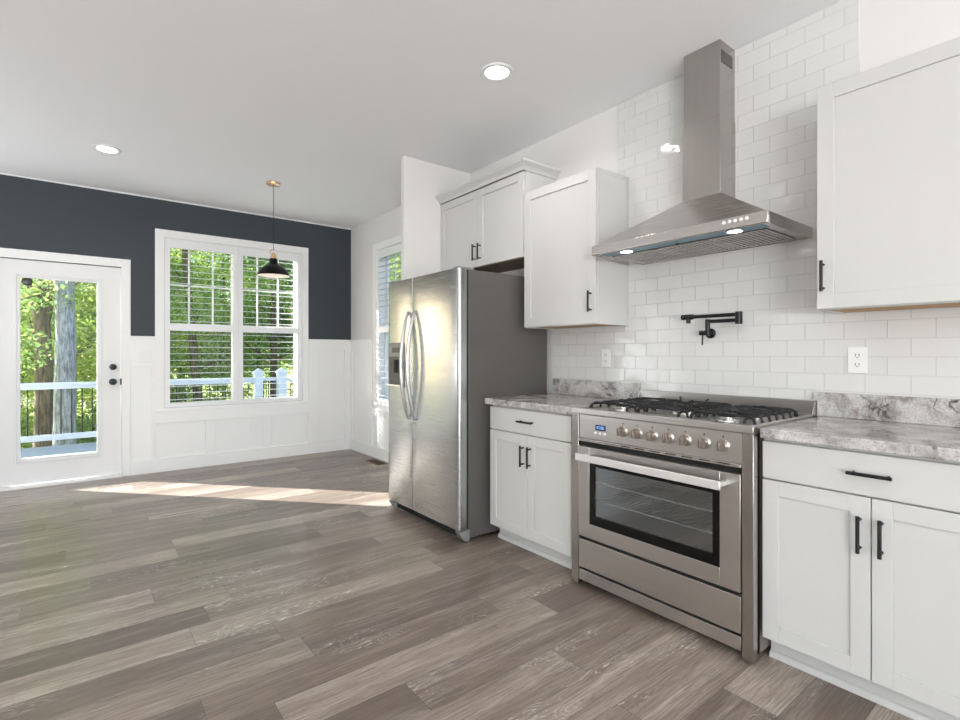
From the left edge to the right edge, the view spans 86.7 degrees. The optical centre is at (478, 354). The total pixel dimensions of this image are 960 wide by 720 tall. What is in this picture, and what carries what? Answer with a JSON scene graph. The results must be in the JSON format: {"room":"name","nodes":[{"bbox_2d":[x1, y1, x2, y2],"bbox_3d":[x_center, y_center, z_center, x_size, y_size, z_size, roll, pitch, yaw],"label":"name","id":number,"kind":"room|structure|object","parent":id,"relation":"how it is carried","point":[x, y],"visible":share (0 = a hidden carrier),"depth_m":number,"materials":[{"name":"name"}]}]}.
{"room":"kitchen","nodes":[
{"label":"kitchen","id":0,"kind":"room"},
{"bbox_2d":[0,174,350,407],"bbox_3d":[-4.095,-0.196,4.636,6.450,2.790,0.150,0,0,-38],"label":"wall","id":1,"kind":"structure","parent":0,"point":[36,215],"depth_m":5.10,"materials":[{"name":"paint"}]},
{"bbox_2d":[0,248,130,491],"bbox_3d":[-3.903,0.133,4.750,1.072,2.132,0.208,0,0,-38],"label":"door","id":2,"kind":"structure","parent":1,"relation":"in","point":[112,457],"depth_m":4.79,"materials":[{"name":"white paint"}]},
{"bbox_2d":[21,278,32,285],"bbox_3d":[-4.068,-0.656,4.582,0.080,0.080,0.017,0,0,-38],"label":"sensor","id":3,"kind":"object","parent":2,"relation":"on","point":[25,281],"depth_m":4.58,"materials":[{"name":"grey plastic"}]},
{"bbox_2d":[0,173,350,229],"bbox_3d":[-4.107,-1.585,4.530,6.300,0.012,0.004,0,0,-38],"label":"trim","id":4,"kind":"structure","parent":1,"relation":"attached to","point":[0,173],"depth_m":5.20,"materials":[{"name":"white paint"}]},
{"bbox_2d":[155,228,308,411],"bbox_3d":[-2.712,-0.344,5.698,1.563,1.865,0.180,0,0,-38],"label":"window","id":5,"kind":"structure","parent":1,"relation":"in","point":[160,234],"depth_m":5.59,"materials":[{"name":"white paint"}]},
{"bbox_2d":[164,238,237,407],"bbox_3d":[-2.956,-0.321,5.441,0.700,1.743,0.062,0,0,-38],"label":"window shutter","id":6,"kind":"object","parent":5,"relation":"attached to","point":[169,243],"visible":1,"depth_m":5.38,"materials":[{"name":"white paint"}]},
{"bbox_2d":[238,247,301,403],"bbox_3d":[-2.401,-0.321,5.875,0.705,1.743,0.062,0,0,-38],"label":"window shutter","id":7,"kind":"object","parent":5,"relation":"attached to","point":[250,252],"visible":0.96,"depth_m":5.84,"materials":[{"name":"white paint"}]},
{"bbox_2d":[131,350,343,461],"bbox_3d":[-3.259,0.514,5.191,4.150,1.370,0.006,0,0,-38],"label":"wainscot","id":8,"kind":"structure","parent":1,"relation":"attached to","point":[175,439],"depth_m":5.63,"materials":[{"name":"white paint"}]},
{"bbox_2d":[130,336,349,459],"bbox_3d":[-3.249,0.442,5.178,4.150,1.245,0.026,0,0,-38],"label":"trim","id":9,"kind":"structure","parent":1,"relation":"attached to","point":[137,343],"depth_m":5.82,"materials":[{"name":"white paint"}]},
{"bbox_2d":[130,438,349,475],"bbox_3d":[-4.097,1.131,4.517,6.300,0.135,0.024,0,0,-38],"label":"baseboard","id":10,"kind":"structure","parent":1,"relation":"attached to","point":[228,457],"depth_m":5.59,"materials":[{"name":"white paint"}]},
{"bbox_2d":[0,0,841,228],"bbox_3d":[-0.998,-1.651,0.552,6.600,0.120,10.400,0,0,-38],"label":"ceiling","id":11,"kind":"structure","parent":0,"point":[203,102],"depth_m":3.00,"materials":[{"name":"paint"}]},
{"bbox_2d":[92,144,121,153],"bbox_3d":[-2.883,-1.587,3.946,0.190,0.008,0.190,0,0,-38],"label":"recessed light","id":12,"kind":"object","parent":11,"relation":"in","point":[103,148],"visible":1,"depth_m":3.94,"materials":[{"name":"white plastic"}]},
{"bbox_2d":[256,181,289,277],"bbox_3d":[-1.908,-1.159,4.728,0.292,0.864,0.292,0,0,-38],"label":"pendant lamp","id":13,"kind":"object","parent":11,"relation":"hanging from","point":[273,269],"visible":1,"depth_m":4.70,"materials":[{"name":"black metal"}]},
{"bbox_2d":[480,62,513,81],"bbox_3d":[0.102,-1.587,2.869,0.190,0.008,0.190,0,0,-38],"label":"recessed light","id":14,"kind":"object","parent":11,"relation":"in","point":[497,71],"visible":1,"depth_m":2.86,"materials":[{"name":"white plastic"}]},
{"bbox_2d":[401,156,470,279],"bbox_3d":[-0.351,-0.196,4.297,0.668,2.790,0.056,0,0,-38],"label":"wall","id":15,"kind":"structure","parent":0,"point":[421,181],"depth_m":4.17,"materials":[{"name":"white paint"}]},
{"bbox_2d":[0,449,912,719],"bbox_3d":[-0.998,1.259,0.552,6.600,0.120,10.400,0,0,-38],"label":"floor","id":16,"kind":"structure","parent":0,"point":[291,587],"depth_m":2.26,"materials":[{"name":"grey wood"}]},
{"bbox_2d":[365,459,387,464],"bbox_3d":[-1.137,1.196,5.642,0.130,0.005,0.310,0,0,-38],"label":"floor vent","id":17,"kind":"object","parent":16,"relation":"in","point":[373,461],"visible":1,"depth_m":5.62,"materials":[{"name":"brown metal"}]},
{"bbox_2d":[388,266,546,541],"bbox_3d":[-0.137,0.319,3.790,0.876,1.753,0.941,0,0,-38],"label":"fridge","id":18,"kind":"object","parent":16,"relation":"on","point":[459,339],"visible":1,"depth_m":3.41,"materials":[{"name":"grey metal"}]},
{"bbox_2d":[490,405,571,568],"bbox_3d":[0.515,0.761,3.197,0.654,0.875,0.698,0,0,-38],"label":"base cabinet","id":19,"kind":"object","parent":16,"relation":"on","point":[531,450],"visible":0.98,"depth_m":2.98,"materials":[{"name":"white paint"}]},
{"bbox_2d":[485,393,618,414],"bbox_3d":[0.522,0.303,3.192,0.637,0.038,0.763,0,0,-38],"label":"countertop","id":20,"kind":"structure","parent":19,"relation":"on","point":[557,403],"depth_m":3.12,"materials":[{"name":"grey stone"}]},
{"bbox_2d":[553,378,640,398],"bbox_3d":[0.760,0.229,3.387,0.022,0.108,0.718,0,0,-38],"label":"granite upstand","id":21,"kind":"object","parent":20,"relation":"on","point":[590,388],"visible":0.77,"depth_m":3.35,"materials":[{"name":"grey stone"}]},
{"bbox_2d":[572,390,816,663],"bbox_3d":[0.997,0.707,2.500,0.733,0.985,0.935,0,0,-38],"label":"range","id":22,"kind":"object","parent":16,"relation":"on","point":[667,485],"visible":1,"depth_m":2.29,"materials":[{"name":"silver metal"}]},
{"bbox_2d":[575,445,741,592],"bbox_3d":[0.964,0.701,2.459,0.630,0.460,0.818,0,0,-38],"label":"oven","id":23,"kind":"object","parent":22,"relation":"in","point":[682,517],"depth_m":2.38,"materials":[{"name":"silver metal"}]},
{"bbox_2d":[597,404,793,424],"bbox_3d":[1.036,0.297,2.517,0.575,0.017,0.871,0,0,-38],"label":"cooktop","id":24,"kind":"object","parent":22,"relation":"in","point":[737,420],"depth_m":2.36,"materials":[{"name":"metal"}]},
{"bbox_2d":[762,438,959,719],"bbox_3d":[1.542,0.761,1.883,0.654,0.875,0.696,0,0,-38],"label":"base cabinet","id":25,"kind":"object","parent":16,"relation":"on","point":[861,548],"visible":1,"depth_m":1.71,"materials":[{"name":"white paint"}]},
{"bbox_2d":[760,416,959,461],"bbox_3d":[1.572,0.303,1.849,0.637,0.038,0.778,0,0,-38],"label":"countertop","id":26,"kind":"structure","parent":25,"relation":"on","point":[907,439],"depth_m":1.80,"materials":[{"name":"grey stone"}]},
{"bbox_2d":[813,392,959,427],"bbox_3d":[1.806,0.229,2.049,0.022,0.108,0.805,0,0,-38],"label":"granite upstand","id":27,"kind":"object","parent":26,"relation":"on","point":[901,409],"visible":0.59,"depth_m":2.13,"materials":[{"name":"grey stone"}]},
{"bbox_2d":[351,0,959,416],"bbox_3d":[1.543,-0.196,2.538,0.150,2.790,10.100,0,0,-38],"label":"wall","id":28,"kind":"structure","parent":0,"point":[889,30],"depth_m":3.37,"materials":[{"name":"white paint"}]},
{"bbox_2d":[350,438,388,462],"bbox_3d":[-0.892,1.131,5.503,0.024,0.135,2.370,0,0,-38],"label":"baseboard","id":29,"kind":"structure","parent":28,"relation":"attached to","point":[374,451],"depth_m":5.97,"materials":[{"name":"white paint"}]},
{"bbox_2d":[350,339,388,444],"bbox_3d":[-0.895,0.442,5.504,0.026,1.245,2.376,0,0,-38],"label":"trim","id":30,"kind":"structure","parent":28,"relation":"attached to","point":[359,344],"depth_m":6.06,"materials":[{"name":"white paint"}]},
{"bbox_2d":[354,350,388,449],"bbox_3d":[-0.867,0.514,5.495,0.006,1.370,2.462,0,0,-38],"label":"wainscoting","id":31,"kind":"structure","parent":28,"relation":"attached to","point":[361,357],"depth_m":6.15,"materials":[{"name":"white paint"}]},
{"bbox_2d":[372,235,400,407],"bbox_3d":[-0.724,-0.344,5.414,0.180,1.865,1.480,0,0,-38],"label":"window","id":32,"kind":"structure","parent":28,"relation":"in","point":[395,240],"depth_m":5.92,"materials":[{"name":"white paint"}]},
{"bbox_2d":[376,243,400,403],"bbox_3d":[-0.972,-0.321,5.645,0.062,1.743,0.661,0,0,-38],"label":"window shutter","id":33,"kind":"object","parent":32,"relation":"attached to","point":[394,249],"visible":0.45,"depth_m":5.86,"materials":[{"name":"white paint"}]},
{"bbox_2d":[435,157,560,272],"bbox_3d":[0.112,-0.992,3.941,0.372,0.654,1.072,0,0,-38],"label":"upper cabinet","id":34,"kind":"object","parent":28,"relation":"attached to","point":[482,222],"visible":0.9,"depth_m":3.78,"materials":[{"name":"white paint"}]},
{"bbox_2d":[524,167,628,328],"bbox_3d":[0.607,-0.639,3.316,0.350,0.923,0.619,0,0,-38],"label":"upper cabinet","id":35,"kind":"object","parent":28,"relation":"attached to","point":[566,286],"visible":0.99,"depth_m":3.15,"materials":[{"name":"white paint"}]},
{"bbox_2d":[592,39,811,264],"bbox_3d":[1.089,-1.065,2.591,0.484,1.050,0.914,0,0,-38],"label":"range hood","id":36,"kind":"object","parent":28,"relation":"attached to","point":[709,220],"visible":1,"depth_m":2.60,"materials":[{"name":"metal"}]},
{"bbox_2d":[722,50,732,68],"bbox_3d":[1.272,-1.512,2.608,0.110,0.062,0.002,0,0,-38],"label":"vent grille","id":37,"kind":"object","parent":36,"relation":"attached to","point":[727,57],"depth_m":2.61,"materials":[{"name":"metal"}]},
{"bbox_2d":[551,0,959,399],"bbox_3d":[1.696,-0.653,2.214,0.008,1.874,3.800,0,0,-38],"label":"wall tile","id":38,"kind":"structure","parent":28,"relation":"attached to","point":[784,347],"depth_m":2.56,"materials":[{"name":"white tile"}]},
{"bbox_2d":[601,349,610,366],"bbox_3d":[0.826,0.024,3.314,0.006,0.116,0.072,0,0,-38],"label":"wall outlet","id":39,"kind":"object","parent":38,"relation":"attached to","point":[605,353],"visible":1,"depth_m":3.31,"materials":[{"name":"white plastic"}]},
{"bbox_2d":[681,311,742,344],"bbox_3d":[1.242,-0.132,2.693,0.117,0.166,0.317,0,0,-38],"label":"pot filler","id":40,"kind":"object","parent":38,"relation":"attached to","point":[709,332],"visible":1,"depth_m":2.68,"materials":[{"name":"black metal"}]},
{"bbox_2d":[848,347,866,372],"bbox_3d":[1.666,0.025,2.240,0.006,0.116,0.072,0,0,-38],"label":"wall outlet","id":41,"kind":"object","parent":38,"relation":"attached to","point":[857,356],"visible":1,"depth_m":2.24,"materials":[{"name":"white plastic"}]},
{"bbox_2d":[853,352,861,358],"bbox_3d":[1.664,0.005,2.239,0.002,0.028,0.034,0,0,-38],"label":"socket","id":42,"kind":"object","parent":41,"relation":"attached to","point":[856,355],"depth_m":2.24,"materials":[{"name":"grey plastic"}]},
{"bbox_2d":[853,361,861,367],"bbox_3d":[1.664,0.045,2.239,0.002,0.028,0.034,0,0,-38],"label":"socket","id":43,"kind":"object","parent":41,"relation":"attached to","point":[856,364],"depth_m":2.24,"materials":[{"name":"grey plastic"}]},
{"bbox_2d":[817,37,959,313],"bbox_3d":[1.685,-0.638,1.937,0.350,0.914,0.611,0,0,-38],"label":"upper cabinet","id":44,"kind":"object","parent":28,"relation":"attached to","point":[888,134],"visible":1,"depth_m":1.91,"materials":[{"name":"white paint"}]},
{"label":"outside","id":45,"kind":"structure","parent":0,"visible":0},
{"bbox_2d":[25,373,293,418],"bbox_3d":[-24.429,2.899,35.647,120.000,0.100,73.740,0,0,-38],"label":"ground","id":46,"kind":"structure","parent":45,"point":[290,375],"depth_m":38.88,"materials":[{"name":"green plant"}]},
{"bbox_2d":[21,409,33,448],"bbox_3d":[-10.448,1.986,10.857,1.542,1.761,1.906,0,0,-38],"label":"shrub","id":47,"kind":"object","parent":46,"relation":"on","point":[24,416],"visible":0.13,"depth_m":11.02,"materials":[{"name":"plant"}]},
{"bbox_2d":[22,366,53,414],"bbox_3d":[-16.415,-2.210,16.086,6.693,10.696,5.783,0,0,-34],"label":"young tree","id":48,"kind":"object","parent":46,"relation":"on","point":[53,366],"visible":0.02,"depth_m":17.34,"materials":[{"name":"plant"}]},
{"bbox_2d":[21,279,86,373],"bbox_3d":[-8.159,-2.065,8.170,3.044,9.851,2.540,0,0,-38],"label":"tree","id":49,"kind":"object","parent":46,"relation":"on","point":[31,289],"visible":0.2,"depth_m":9.04,"materials":[{"name":"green plant"}]},
{"bbox_2d":[21,282,91,446],"bbox_3d":[-11.133,-0.628,11.210,4.322,7.348,4.548,0,0,22],"label":"young tree","id":50,"kind":"object","parent":46,"relation":"on","point":[79,338],"visible":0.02,"depth_m":11.93,"materials":[{"name":"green plant"}]},
{"bbox_2d":[21,278,96,447],"bbox_3d":[-8.507,-2.515,10.669,3.989,10.753,4.034,0,0,-38],"label":"tree","id":51,"kind":"object","parent":46,"relation":"on","point":[41,321],"visible":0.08,"depth_m":9.97,"materials":[{"name":"brown plant"}]},
{"bbox_2d":[21,282,96,429],"bbox_3d":[-10.866,-0.928,12.841,4.230,8.052,4.462,0,0,-38],"label":"young tree","id":52,"kind":"object","parent":46,"relation":"on","point":[85,310],"visible":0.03,"depth_m":13.43,"materials":[{"name":"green plant"}]},
{"bbox_2d":[21,282,96,412],"bbox_3d":[-12.197,-0.775,13.347,5.174,7.300,5.457,0,0,-38],"label":"tree","id":53,"kind":"object","parent":46,"relation":"on","point":[26,364],"visible":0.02,"depth_m":12.82,"materials":[{"name":"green plant"}]},
{"bbox_2d":[23,283,96,418],"bbox_3d":[-15.019,-2.312,17.898,5.829,10.978,5.999,0,0,14],"label":"young tree","id":54,"kind":"object","parent":46,"relation":"on","point":[82,283],"visible":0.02,"depth_m":18.44,"materials":[{"name":"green plant"}]},
{"bbox_2d":[52,280,77,445],"bbox_3d":[-7.490,-3.663,9.346,3.459,13.047,3.878,0,0,9],"label":"tree","id":55,"kind":"object","parent":46,"relation":"on","point":[65,364],"visible":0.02,"depth_m":9.19,"materials":[{"name":"grey plant"}]},
{"bbox_2d":[77,414,96,443],"bbox_3d":[-8.556,2.122,11.766,1.814,1.576,1.579,0,0,-38],"label":"shrub","id":56,"kind":"object","parent":46,"relation":"on","point":[87,422],"visible":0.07,"depth_m":11.24,"materials":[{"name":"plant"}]},
{"bbox_2d":[23,248,176,424],"bbox_3d":[-16.389,-1.431,20.846,8.930,9.066,8.354,0,0,-38],"label":"tree","id":57,"kind":"object","parent":46,"relation":"on","point":[29,404],"visible":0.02,"depth_m":19.50,"materials":[{"name":"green plant"}]},
{"bbox_2d":[24,259,191,446],"bbox_3d":[-9.344,-0.704,13.167,3.441,7.175,3.598,0,0,13],"label":"young tree","id":58,"kind":"object","parent":46,"relation":"on","point":[91,338],"visible":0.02,"depth_m":13.61,"materials":[{"name":"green plant"}]},
{"bbox_2d":[77,248,225,399],"bbox_3d":[-10.567,-1.306,15.855,4.897,8.334,5.466,0,0,-16],"label":"tree","id":59,"kind":"object","parent":46,"relation":"on","point":[87,390],"visible":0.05,"depth_m":15.63,"materials":[{"name":"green plant"}]},
{"bbox_2d":[80,251,230,395],"bbox_3d":[-12.242,-2.724,19.517,5.498,11.890,6.522,0,0,-38],"label":"young tree","id":60,"kind":"object","parent":46,"relation":"on","point":[198,251],"visible":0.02,"depth_m":18.81,"materials":[{"name":"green plant"}]},
{"bbox_2d":[92,257,253,401],"bbox_3d":[-13.201,-1.348,23.218,8.124,9.405,8.330,0,0,-38],"label":"tree","id":61,"kind":"object","parent":46,"relation":"on","point":[191,257],"visible":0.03,"depth_m":22.83,"materials":[{"name":"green plant"}]},
{"bbox_2d":[170,375,210,402],"bbox_3d":[-10.071,1.777,16.992,2.110,2.180,1.952,0,0,9],"label":"shrub","id":62,"kind":"object","parent":46,"relation":"on","point":[171,390],"visible":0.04,"depth_m":16.96,"materials":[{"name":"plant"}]},
{"bbox_2d":[170,248,269,401],"bbox_3d":[-7.659,-1.965,13.682,4.046,9.677,4.501,0,0,-22],"label":"tree","id":63,"kind":"object","parent":46,"relation":"on","point":[195,372],"visible":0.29,"depth_m":13.67,"materials":[{"name":"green plant"}]},
{"bbox_2d":[170,249,292,400],"bbox_3d":[-9.037,-1.443,17.799,4.659,9.007,4.457,0,0,11],"label":"young tree","id":64,"kind":"object","parent":46,"relation":"on","point":[205,268],"visible":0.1,"depth_m":17.21,"materials":[{"name":"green plant"}]},
{"bbox_2d":[171,251,292,396],"bbox_3d":[-8.952,-1.863,19.928,5.926,9.451,6.523,0,0,28],"label":"tree","id":65,"kind":"object","parent":46,"relation":"on","point":[220,282],"visible":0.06,"depth_m":19.30,"materials":[{"name":"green plant"}]},
{"bbox_2d":[170,255,293,398],"bbox_3d":[-12.261,-1.865,27.503,9.954,9.476,9.847,0,0,-38],"label":"tree","id":66,"kind":"object","parent":46,"relation":"on","point":[279,362],"visible":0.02,"depth_m":26.79,"materials":[{"name":"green plant"}]},
{"bbox_2d":[196,256,293,396],"bbox_3d":[-6.355,-2.471,15.160,4.597,10.662,4.713,0,0,14],"label":"tree","id":67,"kind":"object","parent":46,"relation":"on","point":[272,311],"visible":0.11,"depth_m":14.82,"materials":[{"name":"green plant"}]},
{"bbox_2d":[214,254,293,364],"bbox_3d":[-6.213,-1.124,17.500,4.880,7.992,5.534,0,0,-16],"label":"tree","id":68,"kind":"object","parent":46,"relation":"on","point":[282,316],"visible":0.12,"depth_m":16.64,"materials":[{"name":"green plant"}]},
{"bbox_2d":[260,261,293,379],"bbox_3d":[-7.287,-1.836,21.856,7.486,9.412,6.377,0,0,7],"label":"tree","id":69,"kind":"object","parent":46,"relation":"on","point":[260,261],"visible":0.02,"depth_m":20.79,"materials":[{"name":"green plant"}]},
{"bbox_2d":[275,367,293,396],"bbox_3d":[-2.744,1.546,9.557,2.050,2.625,0.180,0,0,-38],"label":"stair railing","id":70,"kind":"object","parent":46,"relation":"on","point":[280,382],"visible":0.13,"depth_m":8.94,"materials":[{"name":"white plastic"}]},
{"bbox_2d":[283,255,400,324],"bbox_3d":[-2.846,-1.836,14.016,4.410,9.418,3.400,0,0,-38],"label":"tree","id":71,"kind":"object","parent":46,"relation":"on","point":[392,273],"visible":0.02,"depth_m":13.81,"materials":[{"name":"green plant"}]},
{"bbox_2d":[390,253,400,280],"bbox_3d":[-0.823,-2.467,16.226,5.253,10.665,4.699,0,0,-38],"label":"tree","id":72,"kind":"object","parent":46,"relation":"on","point":[397,258],"visible":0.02,"depth_m":15.28,"materials":[{"name":"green plant"}]},
{"bbox_2d":[390,254,400,281],"bbox_3d":[-3.892,-1.724,23.303,5.956,9.182,7.117,0,0,-18],"label":"tree","id":73,"kind":"object","parent":46,"relation":"on","point":[396,254],"visible":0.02,"depth_m":22.41,"materials":[{"name":"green plant"}]},
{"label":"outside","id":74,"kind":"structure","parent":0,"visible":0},
{"bbox_2d":[21,442,96,457],"bbox_3d":[-6.136,1.329,5.136,9.250,0.060,3.150,0,0,-38],"label":"floor","id":75,"kind":"structure","parent":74,"point":[83,447],"depth_m":6.87,"materials":[{"name":"grey wood"}]},
{"bbox_2d":[21,368,264,442],"bbox_3d":[-7.221,0.759,6.160,8.800,1.080,0.170,0,0,-38],"label":"deck railing","id":76,"kind":"object","parent":75,"relation":"on","point":[93,384],"visible":0.39,"depth_m":7.28,"materials":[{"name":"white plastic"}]},
{"bbox_2d":[263,378,275,397],"bbox_3d":[-3.678,0.804,8.929,0.225,0.790,0.040,0,0,-38],"label":"gate","id":77,"kind":"object","parent":76,"relation":"attached to","point":[264,379],"visible":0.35,"depth_m":8.91,"materials":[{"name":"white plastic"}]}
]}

